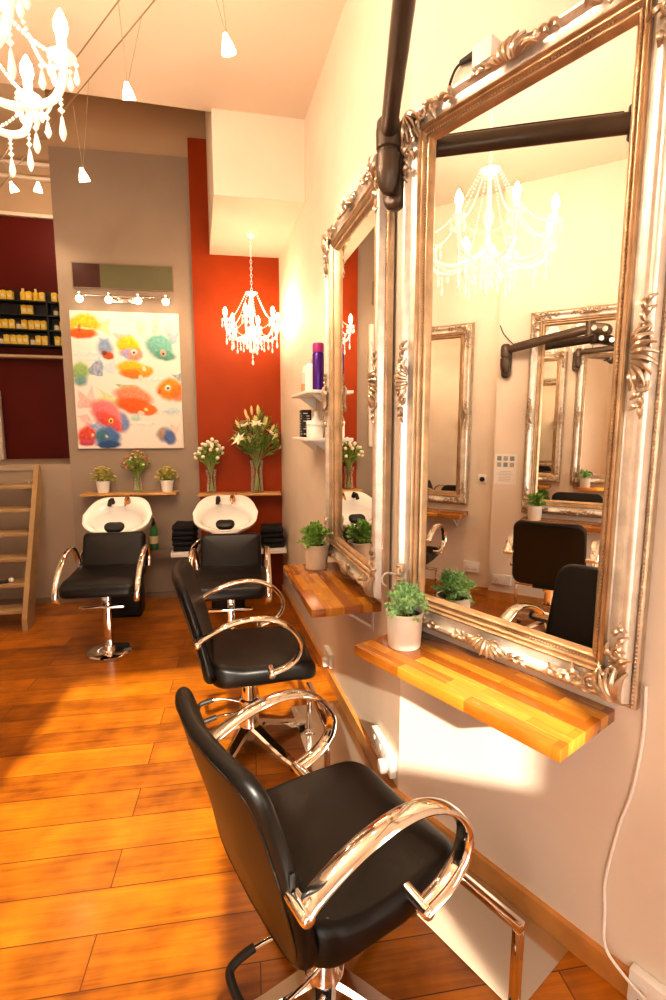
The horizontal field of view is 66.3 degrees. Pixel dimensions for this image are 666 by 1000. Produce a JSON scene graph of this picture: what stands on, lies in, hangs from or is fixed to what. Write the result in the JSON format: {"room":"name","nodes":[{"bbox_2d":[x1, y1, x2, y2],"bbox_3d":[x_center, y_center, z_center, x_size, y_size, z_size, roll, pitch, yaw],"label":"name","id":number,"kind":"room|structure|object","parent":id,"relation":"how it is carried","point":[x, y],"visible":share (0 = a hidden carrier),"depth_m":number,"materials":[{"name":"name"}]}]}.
{"room":"salon","nodes":[
{"label":"salon","id":0,"kind":"room"},
{"bbox_2d":[0,83,47,140],"bbox_3d":[-2.209,-3.493,4.128,4.200,0.100,2.600,-2,8,-13],"label":"wall","id":1,"kind":"structure","parent":0,"point":[7,91],"depth_m":4.65,"materials":[{"name":"beige paint"}]},
{"bbox_2d":[0,136,69,458],"bbox_3d":[-3.218,-1.990,5.240,2.150,3.220,0.110,-2,8,-13],"label":"wall","id":2,"kind":"structure","parent":0,"point":[33,398],"depth_m":5.23,"materials":[{"name":"red paint"}]},
{"bbox_2d":[0,391,5,459],"bbox_3d":[-3.427,-0.767,5.228,0.070,0.700,0.070,-2,8,-13],"label":"trim","id":3,"kind":"structure","parent":2,"relation":"attached to","point":[2,437],"depth_m":5.23,"materials":[{"name":"paint"}]},
{"bbox_2d":[0,159,49,168],"bbox_3d":[-2.990,-3.313,5.030,1.300,0.030,0.045,-2,8,-13],"label":"trim","id":4,"kind":"structure","parent":2,"relation":"attached to","point":[16,162],"depth_m":5.01,"materials":[{"name":"paint"}]},
{"bbox_2d":[0,173,50,182],"bbox_3d":[-2.990,-3.184,5.047,1.300,0.030,0.045,-2,8,-13],"label":"trim","id":5,"kind":"structure","parent":2,"relation":"attached to","point":[2,175],"depth_m":5.03,"materials":[{"name":"paint"}]},
{"bbox_2d":[0,210,52,219],"bbox_3d":[-2.990,-2.838,5.095,1.300,0.035,0.045,-2,8,-13],"label":"trim","id":6,"kind":"structure","parent":2,"relation":"attached to","point":[2,213],"depth_m":5.07,"materials":[{"name":"paint"}]},
{"bbox_2d":[0,289,61,348],"bbox_3d":[-3.193,-1.833,5.132,0.960,0.560,0.140,-2,8,-13],"label":"shelving","id":7,"kind":"object","parent":2,"relation":"attached to","point":[9,308],"visible":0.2,"depth_m":5.17,"materials":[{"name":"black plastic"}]},
{"bbox_2d":[0,290,6,298],"bbox_3d":[-3.281,-2.040,5.076,0.053,0.100,0.048,-2,8,-18],"label":"bottle","id":8,"kind":"object","parent":7,"relation":"on","point":[3,295],"visible":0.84,"depth_m":5.06,"materials":[{"name":"yellow plastic"}]},
{"bbox_2d":[2,319,8,327],"bbox_3d":[-3.281,-1.765,5.114,0.053,0.100,0.048,-1,8,-10],"label":"bottle","id":9,"kind":"object","parent":7,"relation":"on","point":[5,323],"visible":0.86,"depth_m":5.09,"materials":[{"name":"yellow plastic"}]},
{"bbox_2d":[3,334,9,343],"bbox_3d":[-3.280,-1.617,5.133,0.053,0.100,0.048,-3,8,-21],"label":"bottle","id":10,"kind":"object","parent":7,"relation":"on","point":[6,337],"visible":0.86,"depth_m":5.11,"materials":[{"name":"yellow plastic"}]},
{"bbox_2d":[6,290,14,299],"bbox_3d":[-3.228,-2.044,5.105,0.053,0.100,0.048,-1,8,-7],"label":"bottle","id":11,"kind":"object","parent":7,"relation":"on","point":[10,294],"visible":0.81,"depth_m":5.08,"materials":[{"name":"yellow plastic"}]},
{"bbox_2d":[8,319,15,328],"bbox_3d":[-3.224,-1.767,5.128,0.053,0.100,0.048,-2,8,-17],"label":"bottle","id":12,"kind":"object","parent":7,"relation":"on","point":[12,323],"visible":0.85,"depth_m":5.11,"materials":[{"name":"yellow plastic"}]},
{"bbox_2d":[10,334,16,343],"bbox_3d":[-3.225,-1.619,5.149,0.053,0.100,0.048,-3,8,-19],"label":"bottle","id":13,"kind":"object","parent":7,"relation":"on","point":[13,340],"visible":0.85,"depth_m":5.13,"materials":[{"name":"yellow plastic"}]},
{"bbox_2d":[20,288,25,299],"bbox_3d":[-3.114,-2.059,5.125,0.054,0.125,0.053,-1,8,-6],"label":"bottle","id":14,"kind":"object","parent":7,"relation":"on","point":[22,293],"visible":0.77,"depth_m":5.11,"materials":[{"name":"yellow plastic"}]},
{"bbox_2d":[21,319,28,328],"bbox_3d":[-3.111,-1.770,5.152,0.053,0.100,0.048,-1,8,-8],"label":"bottle","id":15,"kind":"object","parent":7,"relation":"on","point":[24,323],"visible":0.84,"depth_m":5.13,"materials":[{"name":"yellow plastic"}]},
{"bbox_2d":[22,335,29,343],"bbox_3d":[-3.111,-1.622,5.171,0.053,0.100,0.048,-2,8,-17],"label":"bottle","id":16,"kind":"object","parent":7,"relation":"on","point":[26,340],"visible":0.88,"depth_m":5.15,"materials":[{"name":"yellow plastic"}]},
{"bbox_2d":[25,291,32,300],"bbox_3d":[-3.055,-2.047,5.131,0.053,0.100,0.048,-1,8,-9],"label":"bottle","id":17,"kind":"object","parent":7,"relation":"on","point":[29,295],"visible":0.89,"depth_m":5.11,"materials":[{"name":"yellow plastic"}]},
{"bbox_2d":[27,305,33,313],"bbox_3d":[-3.057,-1.917,5.156,0.053,0.100,0.048,-2,8,-17],"label":"bottle","id":18,"kind":"object","parent":7,"relation":"on","point":[30,309],"visible":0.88,"depth_m":5.13,"materials":[{"name":"yellow plastic"}]},
{"bbox_2d":[33,289,38,300],"bbox_3d":[-3.001,-2.062,5.150,0.054,0.125,0.053,-2,8,-16],"label":"bottle","id":19,"kind":"object","parent":7,"relation":"on","point":[35,293],"visible":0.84,"depth_m":5.13,"materials":[{"name":"yellow plastic"}]},
{"bbox_2d":[34,320,40,329],"bbox_3d":[-2.999,-1.775,5.184,0.053,0.100,0.048,-2,8,-15],"label":"bottle","id":20,"kind":"object","parent":7,"relation":"on","point":[37,324],"visible":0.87,"depth_m":5.16,"materials":[{"name":"yellow plastic"}]},
{"bbox_2d":[35,335,41,344],"bbox_3d":[-2.998,-1.626,5.199,0.053,0.100,0.048,-2,8,-15],"label":"bottle","id":21,"kind":"object","parent":7,"relation":"on","point":[38,338],"visible":0.89,"depth_m":5.18,"materials":[{"name":"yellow plastic"}]},
{"bbox_2d":[39,292,45,300],"bbox_3d":[-2.945,-2.052,5.168,0.053,0.100,0.048,-3,8,-18],"label":"bottle","id":22,"kind":"object","parent":7,"relation":"on","point":[42,297],"visible":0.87,"depth_m":5.15,"materials":[{"name":"yellow plastic"}]},
{"bbox_2d":[40,320,47,329],"bbox_3d":[-2.943,-1.777,5.199,0.053,0.100,0.048,-1,8,-8],"label":"bottle","id":23,"kind":"object","parent":7,"relation":"on","point":[43,323],"visible":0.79,"depth_m":5.18,"materials":[{"name":"yellow plastic"}]},
{"bbox_2d":[42,336,48,344],"bbox_3d":[-2.942,-1.628,5.215,0.053,0.100,0.048,-2,8,-17],"label":"bottle","id":24,"kind":"object","parent":7,"relation":"on","point":[44,338],"visible":0.8,"depth_m":5.20,"materials":[{"name":"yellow plastic"}]},
{"bbox_2d":[51,293,57,301],"bbox_3d":[-2.830,-2.055,5.186,0.053,0.100,0.048,-1,8,-9],"label":"bottle","id":25,"kind":"object","parent":7,"relation":"on","point":[54,296],"visible":0.87,"depth_m":5.17,"materials":[{"name":"yellow plastic"}]},
{"bbox_2d":[54,336,60,345],"bbox_3d":[-2.830,-1.632,5.244,0.053,0.100,0.048,-3,8,-20],"label":"bottle","id":26,"kind":"object","parent":7,"relation":"on","point":[57,339],"visible":0.88,"depth_m":5.22,"materials":[{"name":"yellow plastic"}]},
{"bbox_2d":[0,354,62,359],"bbox_3d":[-2.980,-1.464,5.239,1.280,0.030,0.130,-2,8,-13],"label":"trim","id":27,"kind":"structure","parent":2,"relation":"attached to","point":[3,356],"depth_m":5.18,"materials":[{"name":"beige paint"}]},
{"bbox_2d":[0,458,70,470],"bbox_3d":[-3.087,-0.353,4.971,1.720,0.050,1.200,-2,8,-13],"label":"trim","id":28,"kind":"structure","parent":0,"point":[54,463],"depth_m":4.53,"materials":[{"name":"beige paint"}]},
{"bbox_2d":[0,89,282,599],"bbox_3d":[-2.062,-1.276,4.450,3.418,4.420,0.142,-1,8,-9],"label":"wall","id":29,"kind":"structure","parent":0,"point":[133,208],"depth_m":4.48,"materials":[{"name":"beige paint"}]},
{"bbox_2d":[0,591,177,604],"bbox_3d":[-2.162,0.898,4.681,1.875,0.050,0.015,-1,8,-9],"label":"baseboard","id":30,"kind":"structure","parent":29,"relation":"attached to","point":[169,593],"depth_m":4.64,"materials":[{"name":"brown paint"}]},
{"bbox_2d":[71,261,173,291],"bbox_3d":[-1.791,-1.904,4.357,0.825,0.208,0.018,-1,8,-9],"label":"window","id":31,"kind":"structure","parent":29,"relation":"in","point":[88,275],"depth_m":4.35,"materials":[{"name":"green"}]},
{"bbox_2d":[76,292,169,304],"bbox_3d":[-1.771,-1.698,4.326,0.747,0.083,0.138,-1,8,-9],"label":"picture light","id":32,"kind":"object","parent":29,"relation":"attached to","point":[109,298],"visible":1,"depth_m":4.32,"materials":[{"name":"silver metal"}]},
{"bbox_2d":[69,310,183,448],"bbox_3d":[-1.790,-1.038,4.468,0.890,1.165,0.031,-1,8,-9],"label":"painting","id":33,"kind":"object","parent":29,"relation":"attached to","point":[127,365],"visible":1,"depth_m":4.45,"materials":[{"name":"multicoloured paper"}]},
{"bbox_2d":[80,490,177,496],"bbox_3d":[-1.799,-0.058,4.535,0.800,0.022,0.160,-1,8,-9],"label":"wall ledge","id":34,"kind":"object","parent":29,"relation":"attached to","point":[119,493],"visible":0.99,"depth_m":4.48,"materials":[{"name":"brown wood"}]},
{"bbox_2d":[89,466,116,492],"bbox_3d":[-2.019,-0.181,4.478,0.228,0.236,0.218,5,9,33],"label":"potted plant","id":35,"kind":"object","parent":34,"relation":"on","point":[102,482],"visible":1,"depth_m":4.45,"materials":[{"name":"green plant"}]},
{"bbox_2d":[154,466,178,491],"bbox_3d":[-1.490,-0.190,4.566,0.219,0.229,0.216,-2,8,-13],"label":"potted plant","id":36,"kind":"object","parent":34,"relation":"on","point":[166,474],"visible":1,"depth_m":4.53,"materials":[{"name":"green plant"}]},
{"bbox_3d":[-1.734,-0.136,4.531,0.072,0.130,0.072,-2,8,-13],"label":"glass vase","id":37,"kind":"object","parent":34,"relation":"on","visible":0},
{"bbox_2d":[120,450,150,489],"bbox_3d":[-1.731,-0.261,4.482,0.269,0.360,0.203,-2,8,-13],"label":"flower bouquet","id":38,"kind":"object","parent":37,"relation":"in","point":[137,467],"visible":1,"depth_m":4.48,"materials":[{"name":"green plant"}]},
{"bbox_2d":[145,547,200,557],"bbox_3d":[-1.141,0.475,4.748,1.323,0.070,0.100,-1,8,-9],"label":"trim","id":39,"kind":"structure","parent":29,"relation":"attached to","point":[161,552],"depth_m":4.63,"materials":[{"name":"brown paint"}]},
{"bbox_2d":[149,518,158,549],"bbox_3d":[-1.625,0.308,4.630,0.091,0.290,0.078,7,11,43],"label":"bottle","id":40,"kind":"object","parent":39,"relation":"on","point":[153,532],"visible":0.94,"depth_m":4.61,"materials":[{"name":"green glass"}]},
{"bbox_2d":[171,544,200,557],"bbox_3d":[-1.286,0.444,4.474,0.225,0.044,0.300,-1,8,-9],"label":"shelf","id":41,"kind":"object","parent":29,"relation":"attached to","point":[173,553],"visible":0.55,"depth_m":4.33,"materials":[{"name":"white plastic"}]},
{"bbox_2d":[173,543,197,550],"bbox_3d":[-1.285,0.402,4.454,0.195,0.047,0.265,-1,8,-10],"label":"folded towel","id":42,"kind":"object","parent":41,"relation":"on","point":[175,548],"visible":0.49,"depth_m":4.33,"materials":[{"name":"black fabric"}]},
{"bbox_2d":[172,536,197,545],"bbox_3d":[-1.289,0.357,4.452,0.195,0.047,0.265,-1,8,-8],"label":"folded towel","id":43,"kind":"object","parent":42,"relation":"on","point":[188,542],"visible":0.54,"depth_m":4.33,"materials":[{"name":"black fabric"}]},
{"bbox_2d":[171,531,197,540],"bbox_3d":[-1.290,0.313,4.445,0.195,0.047,0.265,-1,8,-7],"label":"folded towel","id":44,"kind":"object","parent":43,"relation":"on","point":[188,537],"visible":0.64,"depth_m":4.32,"materials":[{"name":"black fabric"}]},
{"bbox_2d":[172,527,198,535],"bbox_3d":[-1.284,0.269,4.435,0.195,0.047,0.265,-1,8,-7],"label":"folded towel","id":45,"kind":"object","parent":44,"relation":"on","point":[174,532],"visible":0.66,"depth_m":4.32,"materials":[{"name":"black fabric"}]},
{"bbox_2d":[172,521,196,529],"bbox_3d":[-1.286,0.223,4.438,0.195,0.047,0.265,-1,8,-7],"label":"folded towel","id":46,"kind":"object","parent":45,"relation":"on","point":[179,525],"visible":0.89,"depth_m":4.33,"materials":[{"name":"black fabric"}]},
{"bbox_2d":[198,491,280,496],"bbox_3d":[-0.850,-0.057,4.660,0.740,0.022,0.160,-1,8,-9],"label":"wall ledge","id":47,"kind":"object","parent":29,"relation":"attached to","point":[245,493],"visible":0.98,"depth_m":4.61,"materials":[{"name":"brown wood"}]},
{"bbox_3d":[-1.096,-0.170,4.601,0.104,0.215,0.104,-2,8,-13],"label":"glass vase","id":48,"kind":"object","parent":47,"relation":"on","visible":0},
{"bbox_2d":[193,437,224,490],"bbox_3d":[-1.105,-0.316,4.563,0.274,0.483,0.231,-2,8,-13],"label":"flower bouquet","id":49,"kind":"object","parent":48,"relation":"in","point":[213,457],"visible":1,"depth_m":4.54,"materials":[{"name":"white plant"}]},
{"bbox_3d":[-0.696,-0.218,4.660,0.124,0.295,0.124,-2,8,-13],"label":"glass vase","id":50,"kind":"object","parent":47,"relation":"on","visible":0},
{"bbox_2d":[228,405,281,490],"bbox_3d":[-0.697,-0.460,4.535,0.485,0.775,0.341,-2,8,-13],"label":"flower bouquet","id":51,"kind":"object","parent":50,"relation":"in","point":[263,443],"visible":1,"depth_m":4.57,"materials":[{"name":"green plant"}]},
{"bbox_2d":[0,0,345,119],"bbox_3d":[-0.266,-2.615,0.776,5.200,0.930,5.010,-2,8,-13],"label":"ceiling","id":52,"kind":"structure","parent":0,"point":[282,47],"depth_m":2.73,"materials":[{"name":"paint"}]},
{"bbox_2d":[0,0,79,177],"bbox_3d":[-1.189,-1.615,1.381,0.804,1.214,0.800,7,10,41],"label":"chandelier","id":53,"kind":"object","parent":52,"relation":"hanging from","point":[30,102],"visible":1,"depth_m":1.58,"materials":[{"name":"white glass"}]},
{"bbox_2d":[0,0,119,159],"bbox_3d":[-1.320,-2.277,2.625,4.472,0.006,0.006,7,11,43],"label":"cable","id":54,"kind":"object","parent":52,"relation":"attached to","point":[114,6],"visible":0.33,"depth_m":2.49,"materials":[{"name":"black metal"}]},
{"bbox_2d":[1,163,18,192],"bbox_3d":[-2.339,-2.325,3.689,0.110,0.197,0.058,-5,9,-34],"label":"spotlight","id":55,"kind":"object","parent":54,"relation":"hanging from","point":[13,188],"visible":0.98,"depth_m":3.69,"materials":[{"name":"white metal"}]},
{"bbox_2d":[1,159,42,192],"bbox_3d":[-2.250,-2.348,3.707,0.063,0.157,0.261,5,9,34],"label":"spotlight","id":56,"kind":"object","parent":54,"relation":"hanging from","point":[37,188],"visible":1,"depth_m":3.77,"materials":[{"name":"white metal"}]},
{"bbox_2d":[68,75,89,181],"bbox_3d":[-1.376,-2.025,2.793,0.095,0.546,0.067,-2,8,-13],"label":"spotlight","id":57,"kind":"object","parent":54,"relation":"hanging from","point":[83,177],"visible":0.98,"depth_m":2.80,"materials":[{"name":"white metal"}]},
{"bbox_2d":[118,2,141,99],"bbox_3d":[-0.936,-2.041,2.356,0.058,0.396,0.109,5,9,30],"label":"spotlight","id":58,"kind":"object","parent":54,"relation":"hanging from","point":[128,94],"visible":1,"depth_m":2.34,"materials":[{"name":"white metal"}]},
{"bbox_2d":[216,0,235,56],"bbox_3d":[-0.461,-1.979,1.968,0.059,0.414,0.196,6,10,38],"label":"spotlight","id":59,"kind":"object","parent":54,"relation":"hanging from","point":[228,50],"visible":1,"depth_m":2.02,"materials":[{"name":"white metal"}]},
{"bbox_2d":[0,0,155,186],"bbox_3d":[-1.244,-2.288,2.704,4.472,0.006,0.006,7,11,43],"label":"cable","id":60,"kind":"object","parent":52,"relation":"attached to","point":[153,1],"visible":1,"depth_m":2.71,"materials":[{"name":"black metal"}]},
{"bbox_2d":[0,592,626,999],"bbox_3d":[-0.414,1.347,1.953,5.400,0.100,7.000,-2,8,-13],"label":"floor","id":61,"kind":"structure","parent":0,"point":[119,881],"depth_m":1.95,"materials":[{"name":"brown wood"}]},
{"bbox_2d":[0,465,41,631],"bbox_3d":[-2.884,0.371,4.092,0.898,1.255,0.650,-2,8,-13],"label":"ladder","id":62,"kind":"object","parent":61,"relation":"on","point":[27,608],"depth_m":4.14,"materials":[{"name":"brown wood"}]},
{"bbox_2d":[51,531,151,660],"bbox_3d":[-1.589,0.667,3.616,0.548,0.797,0.601,-1,8,-9],"label":"chair","id":63,"kind":"object","parent":61,"relation":"on","point":[112,564],"visible":1,"depth_m":3.55,"materials":[{"name":"black leather"}]},
{"bbox_2d":[80,494,152,617],"bbox_3d":[-1.771,0.470,4.202,0.592,1.028,0.425,-1,8,-9],"label":"basin","id":64,"kind":"object","parent":61,"relation":"on","point":[109,514],"visible":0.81,"depth_m":4.21,"materials":[{"name":"white ceramic"}]},
{"bbox_2d":[124,494,131,505],"bbox_3d":[-1.687,0.000,4.182,0.063,0.090,0.140,-1,8,-9],"label":"mixer tap","id":65,"kind":"object","parent":64,"relation":"on","point":[127,500],"depth_m":4.20,"materials":[{"name":"silver metal"}]},
{"bbox_2d":[188,493,257,612],"bbox_3d":[-0.925,0.454,4.318,0.592,1.028,0.425,-1,8,-9],"label":"basin","id":66,"kind":"object","parent":61,"relation":"on","point":[216,514],"visible":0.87,"depth_m":4.30,"materials":[{"name":"white ceramic"}]},
{"bbox_2d":[230,493,236,503],"bbox_3d":[-0.841,-0.016,4.298,0.063,0.090,0.140,-1,8,-9],"label":"mixer tap","id":67,"kind":"object","parent":66,"relation":"on","point":[233,499],"depth_m":4.32,"materials":[{"name":"silver metal"}]},
{"bbox_2d":[188,533,271,628],"bbox_3d":[-0.712,0.673,3.567,0.548,0.797,0.601,-1,8,-9],"label":"chair","id":68,"kind":"object","parent":61,"relation":"on","point":[228,557],"visible":0.83,"depth_m":3.57,"materials":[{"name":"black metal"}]},
{"bbox_2d":[172,558,315,771],"bbox_3d":[-0.427,0.759,2.470,0.639,0.925,0.627,-2,8,-13],"label":"salon chair","id":69,"kind":"object","parent":61,"relation":"on","point":[248,658],"visible":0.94,"depth_m":2.37,"materials":[{"name":"black leather"}]},
{"bbox_2d":[175,687,474,999],"bbox_3d":[-0.040,0.917,1.318,0.639,0.925,0.627,-5,9,-33],"label":"salon chair","id":70,"kind":"object","parent":61,"relation":"on","point":[331,860],"visible":1,"depth_m":1.15,"materials":[{"name":"black leather"}]},
{"bbox_2d":[291,700,374,771],"bbox_3d":[-0.017,1.210,2.579,0.275,0.003,0.700,-2,8,-15],"label":"floor plate","id":71,"kind":"object","parent":61,"relation":"on","point":[345,746],"visible":0.43,"depth_m":2.57,"materials":[{"name":"silver metal"}]},
{"bbox_2d":[304,682,329,766],"bbox_3d":[-0.074,1.091,2.443,0.050,0.268,0.424,-2,8,-15],"label":"footrest","id":72,"kind":"object","parent":71,"relation":"on","point":[309,730],"visible":0.51,"depth_m":2.54,"materials":[{"name":"silver metal"}]},
{"bbox_2d":[416,868,568,999],"bbox_3d":[0.360,1.323,1.752,0.275,0.003,0.780,-6,10,-38],"label":"floor plate","id":73,"kind":"object","parent":61,"relation":"on","point":[480,938],"visible":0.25,"depth_m":1.55,"materials":[{"name":"silver metal"}]},
{"bbox_2d":[414,873,524,999],"bbox_3d":[0.374,1.219,1.506,0.050,0.268,0.424,-6,10,-38],"label":"rail","id":74,"kind":"object","parent":73,"relation":"on","point":[508,916],"visible":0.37,"depth_m":1.36,"materials":[{"name":"silver metal"}]},
{"bbox_2d":[279,0,412,788],"bbox_3d":[-0.094,-1.124,3.418,0.120,4.400,3.300,-2,8,-15],"label":"wall","id":75,"kind":"structure","parent":0,"point":[346,105],"depth_m":2.79,"materials":[{"name":"beige paint"}]},
{"bbox_2d":[205,108,304,257],"bbox_3d":[-0.612,-2.737,3.845,0.668,1.360,1.220,-2,8,-13],"label":"soffit","id":76,"kind":"structure","parent":75,"relation":"attached to","point":[256,162],"depth_m":3.36,"materials":[{"name":"beige paint"}]},
{"bbox_2d":[221,232,281,364],"bbox_3d":[-0.643,-1.576,4.038,0.487,0.993,0.482,-2,8,-13],"label":"chandelier","id":77,"kind":"object","parent":76,"relation":"hanging from","point":[250,334],"visible":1,"depth_m":4.03,"materials":[{"name":"white glass"}]},
{"bbox_2d":[261,542,286,553],"bbox_3d":[-0.544,0.427,4.597,0.230,0.044,0.300,-1,8,-9],"label":"shelf","id":78,"kind":"object","parent":75,"relation":"attached to","point":[278,549],"visible":0.36,"depth_m":4.46,"materials":[{"name":"white plastic"}]},
{"bbox_2d":[261,539,284,547],"bbox_3d":[-0.546,0.385,4.582,0.200,0.047,0.265,-2,8,-12],"label":"folded towel","id":79,"kind":"object","parent":78,"relation":"on","point":[278,544],"visible":0.52,"depth_m":4.46,"materials":[{"name":"black fabric"}]},
{"bbox_2d":[261,536,284,542],"bbox_3d":[-0.541,0.341,4.574,0.200,0.047,0.265,-2,8,-12],"label":"folded towel","id":80,"kind":"object","parent":79,"relation":"on","point":[276,539],"visible":0.59,"depth_m":4.45,"materials":[{"name":"black fabric"}]},
{"bbox_2d":[261,532,282,537],"bbox_3d":[-0.549,0.295,4.572,0.200,0.047,0.265,-1,8,-8],"label":"folded towel","id":81,"kind":"object","parent":80,"relation":"on","point":[277,534],"visible":0.51,"depth_m":4.45,"materials":[{"name":"black fabric"}]},
{"bbox_2d":[261,523,283,532],"bbox_3d":[-0.546,0.252,4.558,0.200,0.047,0.265,-1,8,-8],"label":"folded towel","id":82,"kind":"object","parent":81,"relation":"on","point":[277,527],"visible":1,"depth_m":4.45,"materials":[{"name":"black fabric"}]},
{"bbox_2d":[291,389,321,408],"bbox_3d":[-0.138,-0.609,3.120,0.150,0.090,0.525,-2,8,-15],"label":"shelf","id":83,"kind":"object","parent":75,"relation":"attached to","point":[309,396],"visible":0.74,"depth_m":3.14,"materials":[{"name":"white plastic"}]},
{"bbox_2d":[301,366,304,391],"bbox_3d":[-0.173,-0.752,3.198,0.055,0.170,0.055,-2,8,-13],"label":"shampoo bottle","id":84,"kind":"object","parent":83,"relation":"on","point":[303,371],"visible":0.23,"depth_m":3.18,"materials":[{"name":"beige plastic"}]},
{"bbox_2d":[305,360,312,389],"bbox_3d":[-0.137,-0.744,3.062,0.064,0.190,0.064,-2,8,-13],"label":"shampoo bottle","id":85,"kind":"object","parent":83,"relation":"on","point":[308,368],"visible":0.66,"depth_m":3.04,"materials":[{"name":"white plastic"}]},
{"bbox_2d":[312,342,323,389],"bbox_3d":[-0.084,-0.757,2.897,0.066,0.262,0.066,-2,8,-13],"label":"spray can","id":86,"kind":"object","parent":83,"relation":"on","point":[317,348],"visible":0.85,"depth_m":2.87,"materials":[{"name":"purple metal"}]},
{"bbox_2d":[292,437,324,450],"bbox_3d":[-0.134,-0.340,3.142,0.150,0.090,0.495,-2,8,-15],"label":"shelf","id":87,"kind":"object","parent":75,"relation":"attached to","point":[312,443],"visible":0.71,"depth_m":2.97,"materials":[{"name":"white plastic"}]},
{"bbox_2d":[299,410,310,436],"bbox_3d":[-0.176,-0.486,3.245,0.061,0.170,0.088,-2,8,-15],"label":"product box","id":88,"kind":"object","parent":87,"relation":"on","point":[305,415],"visible":0.74,"depth_m":3.20,"materials":[{"name":"black cardboard"}]},
{"bbox_2d":[306,420,323,437],"bbox_3d":[-0.106,-0.418,3.011,0.106,0.100,0.106,-2,8,-13],"label":"tub","id":89,"kind":"object","parent":87,"relation":"on","point":[314,427],"visible":1,"depth_m":2.97,"materials":[{"name":"white plastic"}]},
{"bbox_2d":[322,645,333,668],"bbox_3d":[-0.043,0.967,3.144,0.064,0.090,0.150,-2,8,-15],"label":"wall socket","id":90,"kind":"object","parent":75,"relation":"attached to","point":[328,659],"visible":1,"depth_m":3.09,"materials":[{"name":"white plastic"}]},
{"bbox_2d":[283,562,380,630],"bbox_3d":[-0.033,0.488,2.551,0.312,0.160,0.740,-2,8,-15],"label":"wood shelf","id":91,"kind":"object","parent":75,"relation":"attached to","point":[326,592],"visible":1,"depth_m":2.38,"materials":[{"name":"brown wood"}]},
{"bbox_2d":[296,519,332,569],"bbox_3d":[-0.100,0.238,2.789,0.206,0.269,0.216,-2,8,-13],"label":"potted plant","id":92,"kind":"object","parent":91,"relation":"on","point":[316,550],"visible":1,"depth_m":2.75,"materials":[{"name":"green plant"}]},
{"bbox_2d":[281,584,395,786],"bbox_3d":[-0.119,1.042,3.536,0.020,0.075,2.930,-2,8,-15],"label":"baseboard","id":93,"kind":"structure","parent":75,"relation":"attached to","point":[356,725],"depth_m":2.87,"materials":[{"name":"brown wood"}]},
{"bbox_2d":[321,153,394,603],"bbox_3d":[0.078,-0.497,2.413,0.086,1.752,0.901,-2,8,-14],"label":"ornate mirror","id":94,"kind":"object","parent":75,"relation":"attached to","point":[357,248],"visible":0.94,"depth_m":2.32,"materials":[{"name":"silver metal"}]},
{"bbox_2d":[371,725,396,778],"bbox_3d":[0.204,1.094,2.220,0.064,0.100,0.240,-2,8,-15],"label":"wall socket","id":95,"kind":"object","parent":75,"relation":"attached to","point":[387,761],"visible":1,"depth_m":2.15,"materials":[{"name":"white plastic"}]},
{"bbox_2d":[376,0,415,211],"bbox_3d":[0.173,-1.103,1.347,0.112,0.290,0.943,1,8,4],"label":"hair dryer arm","id":96,"kind":"object","parent":75,"relation":"attached to","point":[389,161],"visible":0.88,"depth_m":1.57,"materials":[{"name":"grey paint"}]},
{"bbox_2d":[398,0,665,985],"bbox_3d":[1.307,-0.338,0.660,0.120,3.590,3.214,-6,10,-38],"label":"wall","id":97,"kind":"structure","parent":0,"point":[550,825],"depth_m":1.52,"materials":[{"name":"beige paint"}]},
{"bbox_2d":[354,631,614,762],"bbox_3d":[0.420,0.618,1.601,0.288,0.160,0.755,-6,10,-38],"label":"wood shelf","id":98,"kind":"object","parent":97,"relation":"attached to","point":[554,721],"visible":0.95,"depth_m":1.47,"materials":[{"name":"brown wood"}]},
{"bbox_2d":[384,581,429,650],"bbox_3d":[0.250,0.392,1.785,0.161,0.237,0.179,-2,8,-13],"label":"potted plant","id":99,"kind":"object","parent":98,"relation":"on","point":[404,617],"visible":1,"depth_m":1.75,"materials":[{"name":"green plant"}]},
{"bbox_2d":[472,34,499,68],"bbox_3d":[0.448,-1.305,1.494,0.045,0.060,0.070,-6,10,-38],"label":"junction box","id":100,"kind":"object","parent":97,"relation":"attached to","point":[482,51],"visible":0.68,"depth_m":1.47,"materials":[{"name":"white plastic"}]},
{"bbox_2d":[448,51,471,85],"bbox_3d":[0.399,-1.322,1.576,0.025,0.070,0.105,-5,9,-34],"label":"cable","id":101,"kind":"object","parent":100,"relation":"attached to","point":[467,59],"visible":0.75,"depth_m":1.56,"materials":[{"name":"black rubber"}]},
{"bbox_2d":[389,784,628,996],"bbox_3d":[1.221,1.404,0.896,0.020,0.075,3.195,-6,10,-38],"label":"baseboard","id":102,"kind":"structure","parent":97,"relation":"attached to","point":[571,937],"depth_m":1.59,"materials":[{"name":"brown wood"}]},
{"bbox_2d":[394,0,665,710],"bbox_3d":[0.502,-0.383,1.521,0.086,1.787,0.861,-6,10,-38],"label":"ornate mirror","id":103,"kind":"object","parent":97,"relation":"attached to","point":[530,377],"visible":0.91,"depth_m":1.44,"materials":[{"name":"silver metal"}]},
{"bbox_2d":[602,685,647,999],"bbox_3d":[0.798,0.892,1.352,0.035,0.835,0.146,-4,9,-26],"label":"power cable","id":104,"kind":"object","parent":97,"relation":"attached to","point":[639,757],"visible":1,"depth_m":1.38,"materials":[{"name":"white plastic"}]},
{"bbox_2d":[627,962,665,999],"bbox_3d":[0.860,1.325,1.340,0.033,0.100,0.150,-6,10,-38],"label":"wall socket","id":105,"kind":"object","parent":97,"relation":"attached to","point":[651,988],"visible":0.93,"depth_m":1.36,"materials":[{"name":"white plastic"}]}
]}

